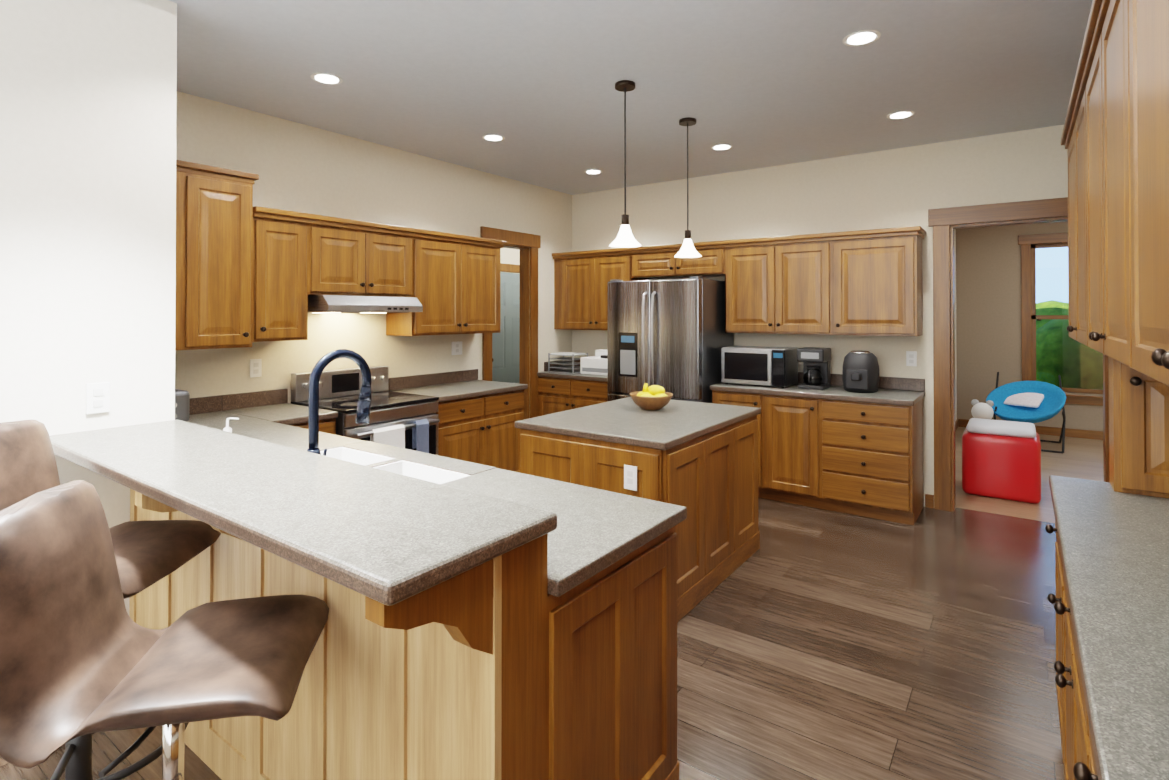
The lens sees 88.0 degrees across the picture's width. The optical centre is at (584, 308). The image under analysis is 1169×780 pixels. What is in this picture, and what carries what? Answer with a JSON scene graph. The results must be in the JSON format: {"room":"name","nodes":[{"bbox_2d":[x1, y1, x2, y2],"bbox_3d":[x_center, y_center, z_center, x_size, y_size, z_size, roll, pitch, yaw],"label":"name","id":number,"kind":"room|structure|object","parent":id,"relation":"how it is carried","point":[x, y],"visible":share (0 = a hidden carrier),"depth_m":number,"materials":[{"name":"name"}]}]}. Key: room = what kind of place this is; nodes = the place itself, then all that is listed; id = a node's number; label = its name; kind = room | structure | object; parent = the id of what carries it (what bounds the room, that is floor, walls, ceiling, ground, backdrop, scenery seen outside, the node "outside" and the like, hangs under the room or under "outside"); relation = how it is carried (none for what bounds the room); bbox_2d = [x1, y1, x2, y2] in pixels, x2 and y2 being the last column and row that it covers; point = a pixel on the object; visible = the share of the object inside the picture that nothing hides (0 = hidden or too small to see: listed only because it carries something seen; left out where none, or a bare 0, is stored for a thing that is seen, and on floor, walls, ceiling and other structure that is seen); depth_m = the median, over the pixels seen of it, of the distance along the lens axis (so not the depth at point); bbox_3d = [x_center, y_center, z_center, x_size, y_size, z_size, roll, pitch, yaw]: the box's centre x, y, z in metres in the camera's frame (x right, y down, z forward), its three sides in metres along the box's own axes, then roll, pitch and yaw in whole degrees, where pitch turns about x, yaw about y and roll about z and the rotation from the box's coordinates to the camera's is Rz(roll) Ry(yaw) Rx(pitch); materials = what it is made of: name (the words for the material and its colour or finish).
{"room":"kitchen","nodes":[
{"label":"kitchen","id":0,"kind":"room"},
{"bbox_2d":[0,0,176,614],"bbox_3d":[-3.103,0.110,1.870,1.290,2.880,2.770,0,-1,36],"label":"wall","id":1,"kind":"structure","parent":0,"point":[88,96],"depth_m":2.37,"materials":[{"name":"white paint"}]},
{"bbox_2d":[86,382,109,413],"bbox_3d":[-1.921,0.354,2.390,0.008,0.120,0.075,0,-1,36],"label":"electrical outlet","id":2,"kind":"object","parent":1,"relation":"attached to","point":[97,397],"visible":1,"depth_m":2.39,"materials":[{"name":"white plastic"}]},
{"bbox_2d":[175,91,571,403],"bbox_3d":[-1.485,0.137,5.111,0.120,2.880,4.420,0,-1,36],"label":"wall","id":3,"kind":"structure","parent":0,"point":[297,167],"depth_m":4.63,"materials":[{"name":"paint"}]},
{"bbox_2d":[175,164,190,349],"bbox_3d":[-2.455,-0.277,3.347,0.370,1.018,0.318,0,-1,36],"label":"upper cabinet","id":4,"kind":"object","parent":3,"relation":"attached to","point":[183,171],"depth_m":3.37,"materials":[{"name":"brown wood"}]},
{"bbox_2d":[191,164,258,349],"bbox_3d":[-2.256,-0.275,3.622,0.370,1.018,0.362,0,-1,36],"label":"upper cabinet","id":5,"kind":"object","parent":3,"relation":"attached to","point":[247,273],"depth_m":3.52,"materials":[{"name":"brown wood"}]},
{"bbox_2d":[250,359,261,377],"bbox_3d":[-2.186,0.398,4.024,0.008,0.120,0.075,0,-1,36],"label":"electrical outlet","id":6,"kind":"object","parent":3,"relation":"attached to","point":[255,367],"visible":1,"depth_m":4.02,"materials":[{"name":"white plastic"}]},
{"bbox_2d":[259,212,314,341],"bbox_3d":[-2.051,-0.190,3.931,0.340,0.793,0.360,0,-1,36],"label":"upper cabinet","id":7,"kind":"object","parent":3,"relation":"attached to","point":[286,241],"depth_m":3.84,"materials":[{"name":"brown wood"}]},
{"bbox_2d":[311,216,414,296],"bbox_3d":[-1.700,-0.336,4.419,0.340,0.493,0.840,0,-1,36],"label":"upper cabinet","id":8,"kind":"object","parent":3,"relation":"attached to","point":[349,259],"depth_m":4.29,"materials":[{"name":"brown wood"}]},
{"bbox_2d":[308,295,422,312],"bbox_3d":[-1.635,-0.025,4.370,0.500,0.119,0.760,0,-1,36],"label":"range hood","id":9,"kind":"object","parent":3,"relation":"attached to","point":[343,304],"visible":0.94,"depth_m":4.14,"materials":[{"name":"silver metal"}]},
{"bbox_2d":[386,232,502,335],"bbox_3d":[-1.168,-0.180,5.156,0.340,0.793,0.980,0,-1,36],"label":"upper cabinet","id":10,"kind":"object","parent":3,"relation":"attached to","point":[457,278],"depth_m":4.99,"materials":[{"name":"brown wood"}]},
{"bbox_2d":[451,341,461,354],"bbox_3d":[-1.150,0.359,5.459,0.008,0.120,0.128,0,-1,36],"label":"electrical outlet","id":11,"kind":"object","parent":3,"relation":"attached to","point":[456,348],"visible":1,"depth_m":5.45,"materials":[{"name":"white plastic"}]},
{"bbox_2d":[480,226,540,418],"bbox_3d":[-0.773,0.407,6.069,0.155,2.355,0.850,0,-1,36],"label":"door frame","id":12,"kind":"structure","parent":3,"relation":"attached to","point":[532,242],"depth_m":6.27,"materials":[{"name":"brown wood"}]},
{"bbox_2d":[500,248,519,273],"bbox_3d":[-1.217,0.154,7.242,0.120,2.880,2.790,0,-1,36],"label":"wall","id":13,"kind":"structure","parent":0,"point":[509,256],"depth_m":7.53,"materials":[{"name":"paint"}]},
{"bbox_2d":[492,272,519,382],"bbox_3d":[-0.921,0.576,7.426,0.112,2.030,0.830,0,-1,36],"label":"hall door","id":14,"kind":"structure","parent":13,"relation":"in","point":[505,352],"depth_m":7.44,"materials":[{"name":"grey paint"}]},
{"bbox_2d":[500,263,519,272],"bbox_3d":[-0.964,0.523,7.457,0.030,2.145,1.080,0,-1,36],"label":"door frame","id":15,"kind":"structure","parent":13,"relation":"attached to","point":[512,268],"depth_m":7.49,"materials":[{"name":"brown wood"}]},
{"bbox_2d":[0,426,1103,779],"bbox_3d":[1.599,1.616,3.811,8.690,0.100,11.440,0,-1,36],"label":"floor","id":16,"kind":"structure","parent":0,"point":[820,644],"depth_m":2.72,"materials":[{"name":"brown wood"}]},
{"bbox_2d":[50,722,188,779],"bbox_3d":[-1.426,1.167,1.752,0.492,0.765,0.420,0,0,-2],"label":"bar stool","id":17,"kind":"object","parent":16,"relation":"on","point":[75,763],"visible":0.29,"depth_m":1.72,"materials":[{"name":"black metal"}]},
{"bbox_2d":[0,419,220,598],"bbox_3d":[-1.460,0.556,1.756,0.560,0.445,0.456,0,0,-2],"label":"seat","id":18,"kind":"object","parent":17,"relation":"on","point":[148,553],"visible":0.44,"depth_m":1.80,"materials":[{"name":"leather"}]},
{"bbox_2d":[98,723,184,779],"bbox_3d":[-0.868,1.193,1.336,0.492,0.705,0.420,0,0,-12],"label":"bar stool","id":19,"kind":"object","parent":16,"relation":"on","point":[173,754],"visible":0.27,"depth_m":1.31,"materials":[{"name":"silver metal"}]},
{"bbox_2d":[0,480,328,768],"bbox_3d":[-0.902,0.613,1.334,0.560,0.445,0.456,0,0,-12],"label":"seat","id":20,"kind":"object","parent":19,"relation":"on","point":[82,652],"visible":1,"depth_m":1.23,"materials":[{"name":"leather"}]},
{"bbox_2d":[291,418,335,434],"bbox_3d":[-1.929,1.129,3.820,0.656,0.873,0.440,0,-1,36],"label":"base cabinet","id":21,"kind":"object","parent":16,"relation":"on","point":[327,426],"visible":0.04,"depth_m":3.77,"materials":[{"name":"brown wood"}]},
{"bbox_2d":[221,388,337,424],"bbox_3d":[-1.933,0.621,3.836,0.635,0.140,0.425,0,-1,36],"label":"countertop","id":22,"kind":"structure","parent":21,"relation":"on","point":[273,406],"depth_m":3.89,"materials":[{"name":"grey stone"}]},
{"bbox_2d":[291,366,439,454],"bbox_3d":[-1.517,0.995,4.276,0.737,1.090,0.754,0,-1,36],"label":"range","id":23,"kind":"object","parent":16,"relation":"on","point":[404,420],"visible":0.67,"depth_m":4.20,"materials":[{"name":"silver metal"}]},
{"bbox_2d":[129,489,678,779],"bbox_3d":[-1.067,1.037,2.272,2.626,1.033,1.136,0,-1,36],"label":"base cabinet","id":24,"kind":"object","parent":16,"relation":"on","point":[506,666],"visible":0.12,"depth_m":1.55,"materials":[{"name":"brown wood"}]},
{"bbox_2d":[50,420,556,605],"bbox_3d":[-1.044,0.494,1.821,2.097,0.042,0.465,0,-1,36],"label":"countertop","id":25,"kind":"structure","parent":24,"relation":"on","point":[387,538],"depth_m":1.45,"materials":[{"name":"grey stone"}]},
{"bbox_2d":[187,395,686,596],"bbox_3d":[-1.188,0.712,2.624,3.262,0.342,0.668,0,-1,36],"label":"countertop","id":26,"kind":"structure","parent":24,"relation":"on","point":[595,531],"depth_m":2.07,"materials":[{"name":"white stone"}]},
{"bbox_2d":[175,389,189,421],"bbox_3d":[-2.351,0.551,3.377,0.300,0.191,0.180,0,-1,36],"label":"toaster","id":27,"kind":"object","parent":26,"relation":"on","point":[182,405],"visible":0.27,"depth_m":3.34,"materials":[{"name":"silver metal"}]},
{"bbox_2d":[223,417,238,432],"bbox_3d":[-1.801,0.599,3.078,0.063,0.090,0.058,0,-1,36],"label":"soap dispenser","id":28,"kind":"object","parent":26,"relation":"on","point":[227,428],"visible":0.75,"depth_m":3.07,"materials":[{"name":"white plastic"}]},
{"bbox_2d":[307,349,371,455],"bbox_3d":[-0.862,0.392,2.157,0.114,0.490,0.260,0,-1,36],"label":"faucet","id":29,"kind":"object","parent":26,"relation":"on","point":[363,405],"visible":0.73,"depth_m":2.12,"materials":[{"name":"grey metal"}]},
{"bbox_2d":[436,389,523,472],"bbox_3d":[-1.045,1.139,5.044,0.656,0.873,1.010,0,-1,36],"label":"base cabinet","id":30,"kind":"object","parent":16,"relation":"on","point":[483,430],"visible":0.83,"depth_m":4.88,"materials":[{"name":"brown wood"}]},
{"bbox_2d":[388,369,527,401],"bbox_3d":[-1.051,0.631,5.059,0.635,0.140,1.030,0,-1,36],"label":"countertop","id":31,"kind":"structure","parent":30,"relation":"on","point":[452,385],"depth_m":5.06,"materials":[{"name":"grey stone"}]},
{"bbox_2d":[538,376,611,415],"bbox_3d":[0.037,1.150,6.322,0.917,0.873,0.656,0,-1,36],"label":"base cabinet","id":32,"kind":"object","parent":16,"relation":"on","point":[555,395],"visible":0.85,"depth_m":6.12,"materials":[{"name":"brown wood"}]},
{"bbox_2d":[537,360,606,381],"bbox_3d":[0.047,0.642,6.331,0.927,0.140,0.635,0,-1,36],"label":"countertop","id":33,"kind":"structure","parent":32,"relation":"on","point":[578,376],"depth_m":6.20,"materials":[{"name":"grey stone"}]},
{"bbox_2d":[548,352,587,373],"bbox_3d":[-0.173,0.572,6.405,0.330,0.199,0.260,0,-1,36],"label":"rack","id":34,"kind":"object","parent":33,"relation":"on","point":[572,363],"visible":0.81,"depth_m":6.37,"materials":[{"name":"grey plastic"}]},
{"bbox_2d":[580,349,606,375],"bbox_3d":[0.220,0.550,6.207,0.400,0.239,0.362,0,-1,36],"label":"printer","id":35,"kind":"object","parent":33,"relation":"on","point":[596,364],"visible":0.46,"depth_m":6.09,"materials":[{"name":"white plastic"}]},
{"bbox_2d":[520,415,759,621],"bbox_3d":[0.376,1.129,3.718,0.974,0.873,1.322,0,-1,36],"label":"kitchen island","id":36,"kind":"object","parent":16,"relation":"on","point":[709,481],"visible":0.5,"depth_m":3.27,"materials":[{"name":"brown wood"}]},
{"bbox_2d":[515,397,760,449],"bbox_3d":[0.379,0.670,3.725,0.980,0.040,1.320,0,-1,36],"label":"island countertop","id":37,"kind":"structure","parent":36,"relation":"on","point":[669,425],"depth_m":3.47,"materials":[{"name":"grey stone"}]},
{"bbox_2d":[630,383,672,409],"bbox_3d":[0.433,0.569,3.921,0.281,0.164,0.281,0,-1,36],"label":"fruit bowl","id":38,"kind":"object","parent":37,"relation":"on","point":[655,397],"visible":1,"depth_m":3.86,"materials":[{"name":"brown wood"}]},
{"bbox_2d":[607,276,733,402],"bbox_3d":[0.788,0.656,5.642,0.930,1.850,0.832,0,-1,36],"label":"refrigerator","id":39,"kind":"object","parent":16,"relation":"on","point":[671,336],"visible":0.65,"depth_m":5.32,"materials":[{"name":"silver metal"}]},
{"bbox_2d":[712,390,763,497],"bbox_3d":[1.453,1.142,5.322,0.450,0.872,0.620,0,-1,36],"label":"base cabinet","id":40,"kind":"object","parent":16,"relation":"on","point":[718,397],"depth_m":4.99,"materials":[{"name":"brown wood"}]},
{"bbox_2d":[710,372,924,405],"bbox_3d":[1.889,0.631,5.002,1.555,0.140,0.635,0,-1,36],"label":"countertop","id":41,"kind":"structure","parent":40,"relation":"on","point":[901,391],"depth_m":4.83,"materials":[{"name":"grey stone"}]},
{"bbox_2d":[721,346,797,387],"bbox_3d":[1.528,0.501,5.276,0.550,0.321,0.382,0,-1,36],"label":"microwave","id":42,"kind":"object","parent":41,"relation":"on","point":[764,366],"visible":1,"depth_m":5.12,"materials":[{"name":"silver metal"}]},
{"bbox_2d":[797,347,830,389],"bbox_3d":[1.899,0.495,5.014,0.210,0.330,0.292,0,-1,36],"label":"coffee maker","id":43,"kind":"object","parent":41,"relation":"on","point":[816,361],"visible":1,"depth_m":4.95,"materials":[{"name":"black plastic"}]},
{"bbox_2d":[842,351,879,392],"bbox_3d":[2.176,0.499,4.782,0.270,0.318,0.335,0,-1,36],"label":"air fryer","id":44,"kind":"object","parent":41,"relation":"on","point":[860,372],"visible":1,"depth_m":4.70,"materials":[{"name":"black plastic"}]},
{"bbox_2d":[764,394,819,507],"bbox_3d":[1.818,1.140,5.058,0.450,0.872,0.620,0,-1,36],"label":"base cabinet","id":45,"kind":"object","parent":16,"relation":"on","point":[791,424],"depth_m":4.81,"materials":[{"name":"brown wood"}]},
{"bbox_2d":[820,398,923,524],"bbox_3d":[2.256,1.137,4.742,0.630,0.872,0.620,0,-1,36],"label":"base cabinet","id":46,"kind":"object","parent":16,"relation":"on","point":[864,459],"depth_m":4.49,"materials":[{"name":"brown wood"}]},
{"bbox_2d":[962,418,1040,503],"bbox_3d":[3.566,1.281,5.181,0.540,0.588,0.520,0,-1,36],"label":"ottoman","id":47,"kind":"object","parent":16,"relation":"on","point":[1001,459],"visible":1,"depth_m":4.98,"materials":[{"name":"red plastic"}]},
{"bbox_2d":[971,399,993,418],"bbox_3d":[4.582,1.321,6.964,0.292,0.538,0.270,0,-1,36],"label":"plush toy","id":48,"kind":"object","parent":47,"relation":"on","point":[982,410],"visible":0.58,"depth_m":6.89,"materials":[{"name":"grey fabric"}]},
{"bbox_2d":[986,372,1065,453],"bbox_3d":[5.128,1.189,7.048,0.754,0.806,0.803,0,-1,36],"label":"chair","id":49,"kind":"object","parent":16,"relation":"on","point":[1030,401],"visible":0.83,"depth_m":7.07,"materials":[{"name":"blue"}]},
{"bbox_2d":[1049,521,1056,691],"bbox_3d":[1.893,1.114,1.913,0.620,0.872,0.500,0,-1,36],"label":"base cabinet","id":50,"kind":"object","parent":16,"relation":"on","point":[1052,598],"depth_m":2.11,"materials":[{"name":"brown wood"}]},
{"bbox_2d":[1049,475,1168,779],"bbox_3d":[0.845,0.644,0.478,0.637,0.040,4.100,0,-1,36],"label":"countertop","id":51,"kind":"structure","parent":50,"relation":"on","point":[1114,547],"depth_m":1.25,"materials":[{"name":"grey stone"}]},
{"bbox_2d":[1109,357,1168,497],"bbox_3d":[2.050,0.401,2.000,0.462,0.468,0.186,0,-1,36],"label":"wall cabinet","id":52,"kind":"object","parent":51,"relation":"on","point":[1139,430],"visible":0.98,"depth_m":2.05,"materials":[{"name":"brown wood"}]},
{"bbox_2d":[1057,533,1076,779],"bbox_3d":[1.484,1.109,1.345,0.620,0.872,0.900,0,-1,36],"label":"base cabinet","id":53,"kind":"object","parent":16,"relation":"on","point":[1066,644],"depth_m":1.70,"materials":[{"name":"brown wood"}]},
{"bbox_2d":[1077,654,1097,779],"bbox_3d":[1.074,1.105,0.778,0.620,0.872,0.500,0,-1,36],"label":"base cabinet","id":54,"kind":"object","parent":16,"relation":"on","point":[1078,752],"depth_m":1.23,"materials":[{"name":"brown wood"}]},
{"bbox_2d":[169,0,1092,194],"bbox_3d":[1.599,-1.364,3.835,8.690,0.100,11.440,0,-1,36],"label":"ceiling","id":55,"kind":"structure","parent":0,"point":[755,84],"depth_m":3.42,"materials":[{"name":"paint"}]},
{"bbox_2d":[311,73,342,84],"bbox_3d":[-1.475,-1.313,3.463,0.169,0.005,0.169,0,-1,30],"label":"recessed light","id":56,"kind":"object","parent":55,"relation":"in","point":[325,78],"depth_m":3.45,"materials":[{"name":"white plastic"}]},
{"bbox_2d":[482,134,504,140],"bbox_3d":[-0.696,-1.304,4.627,0.169,0.005,0.169,0,-1,30],"label":"recessed light","id":57,"kind":"object","parent":55,"relation":"in","point":[490,137],"depth_m":4.61,"materials":[{"name":"white plastic"}]},
{"bbox_2d":[584,170,601,173],"bbox_3d":[0.084,-1.295,5.742,0.169,0.005,0.169,0,-1,27],"label":"recessed light","id":58,"kind":"object","parent":55,"relation":"in","point":[587,171],"depth_m":5.72,"materials":[{"name":"white plastic"}]},
{"bbox_2d":[609,80,640,246],"bbox_3d":[0.238,-0.841,3.543,0.190,0.949,0.190,0,-1,36],"label":"pendant lamp","id":59,"kind":"object","parent":55,"relation":"hanging from","point":[625,238],"visible":1,"depth_m":3.52,"materials":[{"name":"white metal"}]},
{"bbox_2d":[674,117,700,257],"bbox_3d":[0.718,-0.835,4.207,0.190,0.949,0.190,0,-1,36],"label":"pendant lamp","id":60,"kind":"object","parent":55,"relation":"hanging from","point":[687,250],"visible":1,"depth_m":4.18,"materials":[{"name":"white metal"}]},
{"bbox_2d":[711,144,732,149],"bbox_3d":[1.110,-1.302,4.891,0.169,0.005,0.169,0,-1,30],"label":"recessed light","id":61,"kind":"object","parent":55,"relation":"in","point":[721,146],"depth_m":4.89,"materials":[{"name":"white plastic"}]},
{"bbox_2d":[843,30,880,45],"bbox_3d":[1.351,-1.318,2.953,0.169,0.005,0.169,0,-1,27],"label":"recessed light","id":62,"kind":"object","parent":55,"relation":"in","point":[861,37],"depth_m":2.94,"materials":[{"name":"white plastic"}]},
{"bbox_2d":[887,111,914,118],"bbox_3d":[2.140,-1.308,4.098,0.169,0.005,0.169,0,-1,30],"label":"recessed light","id":63,"kind":"object","parent":55,"relation":"in","point":[900,114],"depth_m":4.08,"materials":[{"name":"white plastic"}]},
{"bbox_2d":[572,125,1108,506],"bbox_3d":[1.862,0.140,5.495,5.100,2.880,0.120,0,-1,36],"label":"wall","id":64,"kind":"structure","parent":0,"point":[901,187],"depth_m":5.14,"materials":[{"name":"paint"}]},
{"bbox_2d":[552,250,643,329],"bbox_3d":[0.162,-0.170,6.437,0.996,0.793,0.340,0,-1,36],"label":"upper cabinet","id":65,"kind":"object","parent":64,"relation":"attached to","point":[580,280],"depth_m":6.34,"materials":[{"name":"brown wood"}]},
{"bbox_2d":[632,246,675,279],"bbox_3d":[0.763,-0.438,6.006,0.485,0.263,0.340,0,-1,36],"label":"upper cabinet","id":66,"kind":"object","parent":64,"relation":"attached to","point":[659,262],"depth_m":5.86,"materials":[{"name":"brown wood"}]},
{"bbox_2d":[676,242,723,277],"bbox_3d":[1.156,-0.440,5.722,0.486,0.263,0.340,0,-1,36],"label":"upper cabinet","id":67,"kind":"object","parent":64,"relation":"attached to","point":[710,263],"depth_m":5.56,"materials":[{"name":"brown wood"}]},
{"bbox_2d":[720,234,831,334],"bbox_3d":[1.726,-0.179,5.308,0.920,0.793,0.340,0,-1,36],"label":"upper cabinet","id":68,"kind":"object","parent":64,"relation":"attached to","point":[773,285],"depth_m":5.15,"materials":[{"name":"brown wood"}]},
{"bbox_2d":[832,230,923,336],"bbox_3d":[2.347,-0.183,4.861,0.610,0.793,0.340,0,-1,36],"label":"upper cabinet","id":69,"kind":"object","parent":64,"relation":"attached to","point":[865,282],"depth_m":4.71,"materials":[{"name":"brown wood"}]},
{"bbox_2d":[906,351,916,365],"bbox_3d":[2.626,0.405,4.859,0.075,0.120,0.008,0,-1,36],"label":"electrical outlet","id":70,"kind":"object","parent":64,"relation":"attached to","point":[911,358],"visible":1,"depth_m":4.86,"materials":[{"name":"white plastic"}]},
{"bbox_2d":[928,197,1109,511],"bbox_3d":[3.252,0.394,4.471,1.220,2.355,0.155,0,-1,36],"label":"door frame","id":71,"kind":"structure","parent":64,"relation":"attached to","point":[941,221],"depth_m":4.70,"materials":[{"name":"brown wood"}]},
{"bbox_2d":[954,229,957,420],"bbox_3d":[3.828,0.149,6.629,0.120,2.880,4.020,0,-1,36],"label":"wall","id":72,"kind":"structure","parent":0,"point":[955,230],"depth_m":8.22,"materials":[{"name":"white paint"}]},
{"bbox_2d":[955,419,959,431],"bbox_3d":[3.922,1.536,6.623,0.021,0.105,3.840,0,-1,36],"label":"baseboard","id":73,"kind":"structure","parent":72,"relation":"attached to","point":[958,420],"depth_m":8.07,"materials":[{"name":"brown wood"}]},
{"bbox_2d":[958,221,1102,430],"bbox_3d":[6.715,0.153,7.111,4.240,2.880,0.120,0,-1,36],"label":"wall","id":74,"kind":"structure","parent":0,"point":[988,311],"depth_m":7.99,"materials":[{"name":"white paint"}]},
{"bbox_2d":[960,419,1102,439],"bbox_3d":[6.673,1.540,7.041,3.994,0.105,0.016,0,-1,36],"label":"baseboard","id":75,"kind":"structure","parent":74,"relation":"attached to","point":[1053,431],"depth_m":7.51,"materials":[{"name":"brown wood"}]},
{"bbox_2d":[1018,232,1102,405],"bbox_3d":[6.129,0.119,7.495,1.240,2.125,0.183,0,-1,36],"label":"window","id":76,"kind":"structure","parent":74,"relation":"in","point":[1052,350],"depth_m":7.68,"materials":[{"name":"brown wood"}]},
{"bbox_3d":[1.749,0.104,1.082,0.120,2.880,7.170,0,-1,36],"label":"wall","id":77,"kind":"structure","parent":0,"visible":0},
{"bbox_2d":[1065,84,1080,342],"bbox_3d":[2.669,-0.398,2.895,0.496,1.142,1.240,0,-1,36],"label":"upper cabinet","id":78,"kind":"object","parent":77,"relation":"attached to","point":[1073,137],"depth_m":3.07,"materials":[{"name":"brown wood"}]},
{"bbox_2d":[1081,0,1120,362],"bbox_3d":[1.944,-0.406,1.889,0.496,1.142,1.240,0,-1,36],"label":"upper cabinet","id":79,"kind":"object","parent":77,"relation":"attached to","point":[1115,138],"depth_m":2.04,"materials":[{"name":"brown wood"}]},
{"bbox_2d":[1121,0,1168,385],"bbox_3d":[1.218,-0.415,0.883,0.496,1.142,1.240,0,-1,36],"label":"upper cabinet","id":80,"kind":"object","parent":77,"relation":"attached to","point":[1144,23],"depth_m":1.35,"materials":[{"name":"brown wood"}]}
]}

